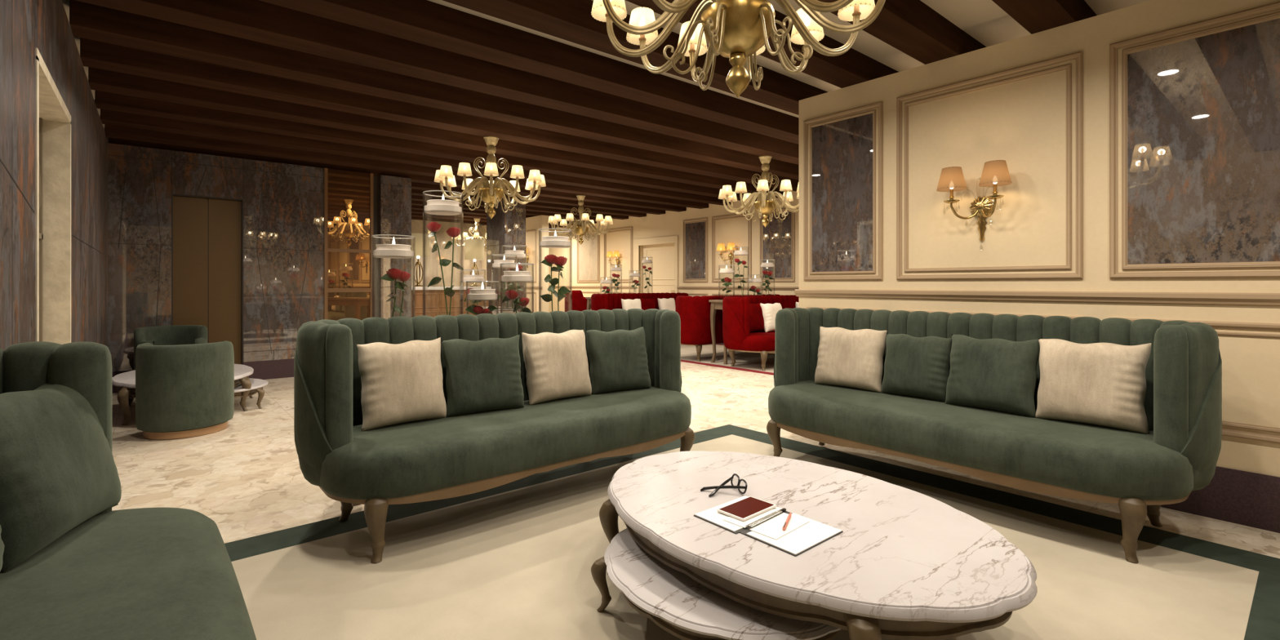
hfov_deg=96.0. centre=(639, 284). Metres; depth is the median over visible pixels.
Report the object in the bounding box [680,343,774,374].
rug
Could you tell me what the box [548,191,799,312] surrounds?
wall
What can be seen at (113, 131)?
beam
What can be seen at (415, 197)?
beam
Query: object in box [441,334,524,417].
pillow
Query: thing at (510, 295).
rose
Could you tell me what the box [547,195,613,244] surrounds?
chandelier
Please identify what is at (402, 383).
pillow
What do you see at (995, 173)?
wall sconce
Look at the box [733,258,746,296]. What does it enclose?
rose
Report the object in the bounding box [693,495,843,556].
portfolio
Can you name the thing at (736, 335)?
sofa
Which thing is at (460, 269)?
flower vase
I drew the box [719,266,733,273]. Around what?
candle
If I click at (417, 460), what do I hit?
seat cushion
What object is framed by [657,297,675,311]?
pillow
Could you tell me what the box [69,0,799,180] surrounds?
beam
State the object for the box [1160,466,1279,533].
baseboard
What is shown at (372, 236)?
flower vase
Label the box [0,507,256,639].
seat cushion
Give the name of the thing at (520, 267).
rose
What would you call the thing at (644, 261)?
candle
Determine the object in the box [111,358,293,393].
baseboard
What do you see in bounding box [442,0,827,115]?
beam
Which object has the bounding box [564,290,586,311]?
tub chair
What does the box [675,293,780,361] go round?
sofa
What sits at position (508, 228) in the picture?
column
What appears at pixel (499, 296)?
rose
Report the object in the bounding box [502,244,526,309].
flower vase
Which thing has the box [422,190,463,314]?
flower vase
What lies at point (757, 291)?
rose
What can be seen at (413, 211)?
beam
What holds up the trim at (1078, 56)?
attached to the wall at (1021, 123)
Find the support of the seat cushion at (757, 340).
on the sofa at (736, 335)
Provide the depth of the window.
3.38 m
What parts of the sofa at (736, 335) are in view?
leg, seat rail, leg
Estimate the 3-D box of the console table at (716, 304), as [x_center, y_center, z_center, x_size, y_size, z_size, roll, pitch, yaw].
[1.831,0.713,9.200,1.780,0.950,0.340,0,0,-40]
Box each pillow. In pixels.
[0,382,121,573]
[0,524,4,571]
[356,337,446,431]
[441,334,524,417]
[521,329,591,404]
[585,326,650,394]
[621,298,641,310]
[640,298,655,311]
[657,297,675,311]
[749,302,764,333]
[760,302,782,332]
[814,325,887,392]
[881,333,951,402]
[944,334,1039,417]
[1035,338,1151,434]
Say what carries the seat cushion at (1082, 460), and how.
on the sofa at (1178, 456)
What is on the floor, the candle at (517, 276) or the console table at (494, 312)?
the console table at (494, 312)
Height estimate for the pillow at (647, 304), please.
0.431 m
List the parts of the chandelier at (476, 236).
lamp shade, lamp shade, stem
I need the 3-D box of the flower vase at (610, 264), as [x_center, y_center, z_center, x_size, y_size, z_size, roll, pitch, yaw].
[-0.481,-0.070,11.523,0.241,0.640,0.241,0,0,-40]
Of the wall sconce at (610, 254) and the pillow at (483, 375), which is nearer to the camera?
the pillow at (483, 375)
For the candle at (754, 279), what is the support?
on the flower vase
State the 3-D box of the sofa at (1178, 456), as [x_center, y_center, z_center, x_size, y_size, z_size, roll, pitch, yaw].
[1.749,0.682,3.385,0.808,1.012,2.339,0,0,-40]
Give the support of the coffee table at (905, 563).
on the rug at (514, 560)
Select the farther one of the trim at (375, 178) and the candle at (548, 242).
the trim at (375, 178)
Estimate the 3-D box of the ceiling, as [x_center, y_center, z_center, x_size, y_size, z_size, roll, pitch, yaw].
[-0.986,-1.780,6.755,10.800,0.100,18.000,0,0,-40]
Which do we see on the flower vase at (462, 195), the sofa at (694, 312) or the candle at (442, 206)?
the candle at (442, 206)
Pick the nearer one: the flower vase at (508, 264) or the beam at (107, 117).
the flower vase at (508, 264)
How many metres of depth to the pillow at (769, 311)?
8.48 m
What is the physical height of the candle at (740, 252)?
0.122 m
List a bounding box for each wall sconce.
[526,247,528,267]
[606,250,620,266]
[716,242,735,267]
[936,160,1012,240]
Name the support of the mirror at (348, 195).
in the wall at (283, 203)
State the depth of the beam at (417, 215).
13.55 m
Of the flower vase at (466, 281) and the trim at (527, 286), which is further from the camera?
the trim at (527, 286)
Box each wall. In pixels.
[0,0,108,350]
[107,142,324,371]
[411,219,486,286]
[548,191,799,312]
[799,0,1279,476]
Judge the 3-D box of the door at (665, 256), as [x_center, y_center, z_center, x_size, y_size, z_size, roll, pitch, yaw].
[0.417,0.080,12.928,0.175,2.240,1.386,0,0,-40]
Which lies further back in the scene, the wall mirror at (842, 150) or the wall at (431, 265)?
the wall at (431, 265)
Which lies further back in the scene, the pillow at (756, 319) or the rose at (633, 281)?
the rose at (633, 281)
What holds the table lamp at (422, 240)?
on the reception desk at (430, 301)
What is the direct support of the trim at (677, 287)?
attached to the wall at (735, 230)
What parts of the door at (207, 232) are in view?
lift door, lift door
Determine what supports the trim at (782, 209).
attached to the wall at (735, 230)
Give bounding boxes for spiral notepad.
[722,508,809,539]
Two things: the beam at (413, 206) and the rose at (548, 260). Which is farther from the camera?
the beam at (413, 206)
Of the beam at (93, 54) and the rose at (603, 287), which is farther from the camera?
the rose at (603, 287)
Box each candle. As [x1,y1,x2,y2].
[373,236,413,258]
[424,194,462,215]
[461,270,484,282]
[467,282,497,300]
[492,255,515,268]
[501,263,533,282]
[502,245,525,258]
[540,230,570,248]
[600,277,612,283]
[610,264,621,271]
[629,271,639,276]
[641,257,652,263]
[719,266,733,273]
[733,247,747,255]
[748,275,762,282]
[760,261,774,267]
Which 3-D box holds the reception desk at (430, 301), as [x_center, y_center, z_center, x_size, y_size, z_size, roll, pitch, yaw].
[-3.728,0.623,10.395,2.000,1.155,0.600,0,0,-40]
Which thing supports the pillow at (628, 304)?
on the sofa at (609, 301)
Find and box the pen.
[782,512,791,530]
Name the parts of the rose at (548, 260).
stem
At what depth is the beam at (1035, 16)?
3.33 m
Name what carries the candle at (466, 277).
on the flower vase at (460, 269)
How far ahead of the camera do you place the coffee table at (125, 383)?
5.33 m
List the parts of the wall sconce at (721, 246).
lamp shade, lamp shade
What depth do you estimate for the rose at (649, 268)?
12.07 m
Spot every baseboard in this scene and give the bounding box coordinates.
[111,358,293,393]
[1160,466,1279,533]
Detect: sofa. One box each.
[0,341,256,639]
[293,308,694,563]
[591,292,688,311]
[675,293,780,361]
[722,294,799,370]
[766,307,1222,563]
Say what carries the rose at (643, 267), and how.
in the flower vase at (642, 257)
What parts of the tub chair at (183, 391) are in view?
seat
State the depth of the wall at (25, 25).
2.40 m
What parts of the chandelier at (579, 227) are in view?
lamp shade, lamp shade, arm, lamp shade, arm, arm, lamp shade, arm, stem, lamp shade, arm, lamp shade, arm, arm, arm, arm, lamp shade, lamp shade, lamp shade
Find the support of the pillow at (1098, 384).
on the sofa at (1178, 456)
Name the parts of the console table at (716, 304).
leg, leg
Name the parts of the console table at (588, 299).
leg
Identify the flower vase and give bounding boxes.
[371,234,415,317]
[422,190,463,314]
[460,269,485,308]
[466,280,498,282]
[491,253,517,311]
[500,262,533,280]
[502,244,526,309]
[538,228,572,310]
[609,264,622,293]
[641,257,653,293]
[733,246,748,296]
[760,259,774,295]
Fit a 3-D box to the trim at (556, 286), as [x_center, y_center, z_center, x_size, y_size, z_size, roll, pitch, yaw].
[-1.399,0.073,14.975,0.034,0.061,4.100,0,0,-40]
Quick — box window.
[35,47,71,344]
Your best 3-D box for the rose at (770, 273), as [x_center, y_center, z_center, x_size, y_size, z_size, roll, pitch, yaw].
[2.110,0.002,9.412,0.173,0.429,0.151,0,0,8]
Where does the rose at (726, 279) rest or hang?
in the flower vase
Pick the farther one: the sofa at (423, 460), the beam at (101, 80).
the beam at (101, 80)
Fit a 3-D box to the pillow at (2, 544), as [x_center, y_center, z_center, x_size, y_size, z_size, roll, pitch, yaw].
[-1.451,0.502,1.137,0.207,0.416,0.468,0,0,-34]
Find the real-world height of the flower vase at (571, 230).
0.640 m
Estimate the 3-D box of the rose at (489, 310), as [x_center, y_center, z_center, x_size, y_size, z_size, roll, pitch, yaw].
[-0.985,0.183,3.745,0.106,0.093,0.144,0,0,-23]
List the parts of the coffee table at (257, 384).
leg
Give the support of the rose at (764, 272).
in the flower vase at (760, 260)
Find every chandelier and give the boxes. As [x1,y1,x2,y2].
[434,135,546,218]
[451,217,486,251]
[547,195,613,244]
[591,0,885,97]
[718,155,799,227]
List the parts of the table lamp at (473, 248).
lamp shade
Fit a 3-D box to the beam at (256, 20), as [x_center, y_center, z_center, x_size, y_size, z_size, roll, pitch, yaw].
[0.382,-1.645,5.920,8.985,0.190,0.230,0,0,-40]
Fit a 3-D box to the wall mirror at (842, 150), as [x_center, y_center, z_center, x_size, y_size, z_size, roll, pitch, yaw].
[1.590,-0.698,4.558,0.020,1.235,0.570,0,0,-40]
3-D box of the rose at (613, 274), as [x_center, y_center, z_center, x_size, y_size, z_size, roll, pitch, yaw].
[-0.494,0.006,11.509,0.153,0.444,0.153,0,0,-21]
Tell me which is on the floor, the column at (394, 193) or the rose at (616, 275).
the column at (394, 193)
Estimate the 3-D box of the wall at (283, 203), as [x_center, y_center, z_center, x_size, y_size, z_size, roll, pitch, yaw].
[-5.066,-0.175,7.056,2.120,2.750,0.121,0,0,-40]
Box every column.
[378,174,411,319]
[486,198,525,311]
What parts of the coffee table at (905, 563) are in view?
leg, leg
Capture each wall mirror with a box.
[577,232,598,280]
[684,220,706,279]
[762,210,792,279]
[809,109,875,274]
[1122,11,1279,270]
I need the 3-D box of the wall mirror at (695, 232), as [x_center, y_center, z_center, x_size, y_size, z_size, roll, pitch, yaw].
[1.146,-0.695,11.973,0.020,1.210,0.610,0,0,-40]
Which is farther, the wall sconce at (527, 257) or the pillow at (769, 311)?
the wall sconce at (527, 257)
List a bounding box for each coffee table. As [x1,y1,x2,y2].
[111,364,253,425]
[234,377,268,408]
[591,528,840,639]
[599,450,1037,639]
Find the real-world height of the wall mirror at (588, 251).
1.210 m
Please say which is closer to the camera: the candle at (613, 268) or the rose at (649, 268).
the candle at (613, 268)
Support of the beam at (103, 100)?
attached to the ceiling
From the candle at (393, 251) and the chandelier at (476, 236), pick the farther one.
the chandelier at (476, 236)
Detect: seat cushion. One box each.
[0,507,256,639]
[320,385,691,499]
[739,331,775,351]
[768,380,1193,500]
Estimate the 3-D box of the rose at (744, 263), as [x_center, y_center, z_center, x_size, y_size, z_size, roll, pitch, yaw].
[1.619,-0.077,9.010,0.138,0.587,0.136,0,0,-40]
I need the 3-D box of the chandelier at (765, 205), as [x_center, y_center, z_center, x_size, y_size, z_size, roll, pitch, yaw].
[1.527,-1.121,7.016,1.149,0.858,1.149,0,0,-44]
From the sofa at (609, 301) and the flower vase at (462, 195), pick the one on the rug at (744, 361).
the sofa at (609, 301)
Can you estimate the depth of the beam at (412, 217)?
14.14 m
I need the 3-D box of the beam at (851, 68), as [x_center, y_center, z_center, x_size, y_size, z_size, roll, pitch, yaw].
[1.164,-1.645,4.049,10.200,0.190,0.230,0,0,-40]
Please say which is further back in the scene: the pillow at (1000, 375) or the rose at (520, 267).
the rose at (520, 267)
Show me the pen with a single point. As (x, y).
(786, 522)
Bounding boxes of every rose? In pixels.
[379,268,407,316]
[394,271,411,315]
[426,222,455,315]
[444,226,463,315]
[463,288,481,305]
[464,304,483,315]
[480,305,497,314]
[497,275,514,307]
[502,289,525,312]
[505,267,521,306]
[506,282,515,307]
[513,265,524,291]
[516,297,532,313]
[540,254,563,311]
[547,256,570,311]
[601,286,609,293]
[611,273,619,293]
[613,274,620,291]
[631,280,637,291]
[642,266,649,291]
[644,266,652,293]
[720,277,732,296]
[722,278,731,296]
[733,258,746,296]
[739,260,747,295]
[748,285,756,296]
[751,288,761,294]
[760,270,770,295]
[764,271,774,295]
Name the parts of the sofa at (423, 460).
leg, leg, backrest, seat rail, leg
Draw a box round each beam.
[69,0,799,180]
[75,0,799,164]
[80,37,799,191]
[88,66,789,198]
[94,90,757,201]
[100,109,730,205]
[104,124,708,208]
[108,137,686,212]
[258,0,799,144]
[411,182,665,214]
[411,188,646,217]
[411,195,628,219]
[411,200,604,221]
[411,204,596,223]
[411,208,573,225]
[411,213,565,227]
[411,216,555,228]
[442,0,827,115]
[625,0,897,88]
[817,0,986,64]
[991,0,1097,34]
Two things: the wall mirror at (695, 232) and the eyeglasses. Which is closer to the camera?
the eyeglasses
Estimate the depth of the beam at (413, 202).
12.66 m
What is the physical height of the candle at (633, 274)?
0.122 m
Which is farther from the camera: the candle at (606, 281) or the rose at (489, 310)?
the candle at (606, 281)
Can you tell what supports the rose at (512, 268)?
in the flower vase at (503, 245)
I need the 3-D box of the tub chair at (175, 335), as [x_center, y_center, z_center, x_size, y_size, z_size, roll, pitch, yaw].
[-5.178,0.835,6.373,0.612,0.730,0.632,0,0,44]
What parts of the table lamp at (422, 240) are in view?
lamp shade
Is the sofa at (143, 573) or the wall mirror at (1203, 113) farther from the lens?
the wall mirror at (1203, 113)
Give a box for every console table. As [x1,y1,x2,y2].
[483,306,519,315]
[585,297,591,310]
[708,299,727,364]
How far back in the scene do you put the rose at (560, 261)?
4.11 m
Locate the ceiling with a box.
[62,0,1150,142]
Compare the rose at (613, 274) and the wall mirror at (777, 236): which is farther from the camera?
the rose at (613, 274)
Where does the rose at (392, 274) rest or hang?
in the flower vase at (372, 236)
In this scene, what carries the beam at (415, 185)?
attached to the ceiling
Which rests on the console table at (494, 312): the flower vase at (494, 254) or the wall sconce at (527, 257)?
the flower vase at (494, 254)
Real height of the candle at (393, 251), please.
0.122 m
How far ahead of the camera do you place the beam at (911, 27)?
3.63 m
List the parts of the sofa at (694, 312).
leg, seat rail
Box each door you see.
[171,193,243,364]
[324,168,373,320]
[635,235,678,293]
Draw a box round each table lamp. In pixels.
[411,232,429,286]
[464,239,484,286]
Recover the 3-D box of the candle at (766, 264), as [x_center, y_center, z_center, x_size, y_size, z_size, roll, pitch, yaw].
[2.080,-0.338,9.409,0.222,0.122,0.222,0,0,-40]
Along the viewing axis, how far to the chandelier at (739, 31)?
2.13 m
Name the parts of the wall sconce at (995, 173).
lamp shade, arm, arm, lamp shade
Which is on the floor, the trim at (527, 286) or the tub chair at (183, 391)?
the tub chair at (183, 391)
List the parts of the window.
frame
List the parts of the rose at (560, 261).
stem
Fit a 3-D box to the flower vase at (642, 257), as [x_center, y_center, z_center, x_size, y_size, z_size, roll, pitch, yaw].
[0.146,-0.158,12.052,0.241,0.815,0.241,0,0,-40]
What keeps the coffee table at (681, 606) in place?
on the rug at (514, 560)
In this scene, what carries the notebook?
on the portfolio
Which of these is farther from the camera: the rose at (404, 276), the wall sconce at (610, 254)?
the wall sconce at (610, 254)
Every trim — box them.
[373,175,378,317]
[480,285,542,288]
[525,229,536,311]
[548,285,635,288]
[577,208,795,296]
[676,286,799,289]
[795,288,1279,306]
[803,1,1279,443]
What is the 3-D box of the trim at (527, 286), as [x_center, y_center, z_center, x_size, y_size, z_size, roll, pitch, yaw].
[-3.205,0.073,14.092,0.034,0.061,3.120,0,0,-40]
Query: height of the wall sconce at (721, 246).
0.544 m
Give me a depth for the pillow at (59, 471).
1.54 m
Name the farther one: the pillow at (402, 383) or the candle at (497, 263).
the candle at (497, 263)
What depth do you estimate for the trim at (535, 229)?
13.11 m
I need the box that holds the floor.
[111,361,1279,558]
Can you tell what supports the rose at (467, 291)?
in the flower vase at (460, 269)
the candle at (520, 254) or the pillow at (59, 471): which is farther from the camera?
the candle at (520, 254)
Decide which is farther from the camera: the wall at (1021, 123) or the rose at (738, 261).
the rose at (738, 261)
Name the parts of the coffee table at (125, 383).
leg, leg, leg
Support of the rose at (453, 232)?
in the flower vase at (462, 195)
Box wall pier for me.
[481,215,548,312]
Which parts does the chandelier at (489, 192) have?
lamp shade, lamp shade, lamp shade, arm, arm, lamp shade, arm, lamp shade, arm, arm, lamp shade, stem, arm, lamp shade, arm, arm, lamp shade, arm, lamp shade, arm, arm, lamp shade, lamp shade, lamp shade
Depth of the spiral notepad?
2.01 m
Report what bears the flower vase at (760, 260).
on the console table at (716, 304)
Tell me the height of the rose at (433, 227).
0.614 m
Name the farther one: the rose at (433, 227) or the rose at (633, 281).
the rose at (633, 281)
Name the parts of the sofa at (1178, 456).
leg, seat rail, backrest, leg, leg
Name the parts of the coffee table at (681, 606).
leg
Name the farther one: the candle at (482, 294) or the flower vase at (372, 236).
the candle at (482, 294)
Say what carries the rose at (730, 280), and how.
in the flower vase
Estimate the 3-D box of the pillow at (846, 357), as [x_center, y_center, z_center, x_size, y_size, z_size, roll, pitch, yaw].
[1.436,0.505,3.947,0.201,0.410,0.495,0,0,-43]
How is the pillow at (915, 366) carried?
on the sofa at (1178, 456)
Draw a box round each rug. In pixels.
[224,424,1279,639]
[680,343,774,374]
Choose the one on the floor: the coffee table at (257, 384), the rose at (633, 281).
the coffee table at (257, 384)
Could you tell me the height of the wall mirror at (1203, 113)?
1.235 m
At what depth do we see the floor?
3.79 m
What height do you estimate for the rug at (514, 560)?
0.011 m
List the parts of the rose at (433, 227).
stem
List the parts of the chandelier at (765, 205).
lamp shade, lamp shade, lamp shade, lamp shade, arm, arm, arm, lamp shade, arm, arm, lamp shade, arm, stem, lamp shade, arm, arm, arm, arm, lamp shade, arm, lamp shade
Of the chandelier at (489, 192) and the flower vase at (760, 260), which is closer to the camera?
the chandelier at (489, 192)
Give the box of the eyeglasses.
[700,473,746,497]
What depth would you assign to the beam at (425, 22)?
4.05 m
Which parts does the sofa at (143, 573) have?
backrest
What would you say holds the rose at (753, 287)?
in the flower vase
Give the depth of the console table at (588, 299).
11.22 m
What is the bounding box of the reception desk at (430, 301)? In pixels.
[411,286,491,317]
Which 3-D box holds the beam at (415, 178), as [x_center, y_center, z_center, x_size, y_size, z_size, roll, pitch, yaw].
[-2.529,-1.645,9.372,8.985,0.190,0.230,0,0,-40]
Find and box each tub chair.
[133,324,207,369]
[135,341,234,439]
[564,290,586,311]
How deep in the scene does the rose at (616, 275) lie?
11.49 m
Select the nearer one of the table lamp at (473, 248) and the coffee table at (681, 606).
the coffee table at (681, 606)
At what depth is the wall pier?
13.10 m
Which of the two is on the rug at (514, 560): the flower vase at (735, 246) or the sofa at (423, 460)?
the sofa at (423, 460)
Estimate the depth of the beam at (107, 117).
6.70 m
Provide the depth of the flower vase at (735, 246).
8.99 m
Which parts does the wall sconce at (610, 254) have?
lamp shade, lamp shade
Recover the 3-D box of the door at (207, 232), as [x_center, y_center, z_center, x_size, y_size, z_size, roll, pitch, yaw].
[-5.201,0.075,6.942,0.689,2.250,0.120,0,0,-40]
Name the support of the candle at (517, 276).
on the flower vase at (508, 264)
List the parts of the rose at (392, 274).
stem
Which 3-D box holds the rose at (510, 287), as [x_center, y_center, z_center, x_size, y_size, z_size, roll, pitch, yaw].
[-1.243,0.076,5.518,0.085,0.305,0.106,0,0,18]
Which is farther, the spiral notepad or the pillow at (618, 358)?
the pillow at (618, 358)
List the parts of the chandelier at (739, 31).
lamp shade, lamp shade, arm, arm, arm, arm, lamp shade, arm, lamp shade, arm, lamp shade, arm, lamp shade, arm, arm, arm, lamp shade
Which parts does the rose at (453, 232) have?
stem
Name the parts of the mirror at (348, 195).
glass pane, glass pane, glass pane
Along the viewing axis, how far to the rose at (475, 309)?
3.70 m
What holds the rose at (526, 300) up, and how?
in the flower vase at (508, 264)
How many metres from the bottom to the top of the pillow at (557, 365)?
0.426 m
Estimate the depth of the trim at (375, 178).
8.23 m
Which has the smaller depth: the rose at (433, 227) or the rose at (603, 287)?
the rose at (433, 227)
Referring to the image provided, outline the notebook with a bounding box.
[716,496,776,521]
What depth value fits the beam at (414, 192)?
11.68 m
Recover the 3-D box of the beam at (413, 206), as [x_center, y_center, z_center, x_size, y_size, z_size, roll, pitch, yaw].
[-4.607,-1.645,11.837,8.985,0.190,0.230,0,0,-40]
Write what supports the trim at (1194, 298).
attached to the wall at (1021, 123)
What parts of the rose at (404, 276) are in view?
stem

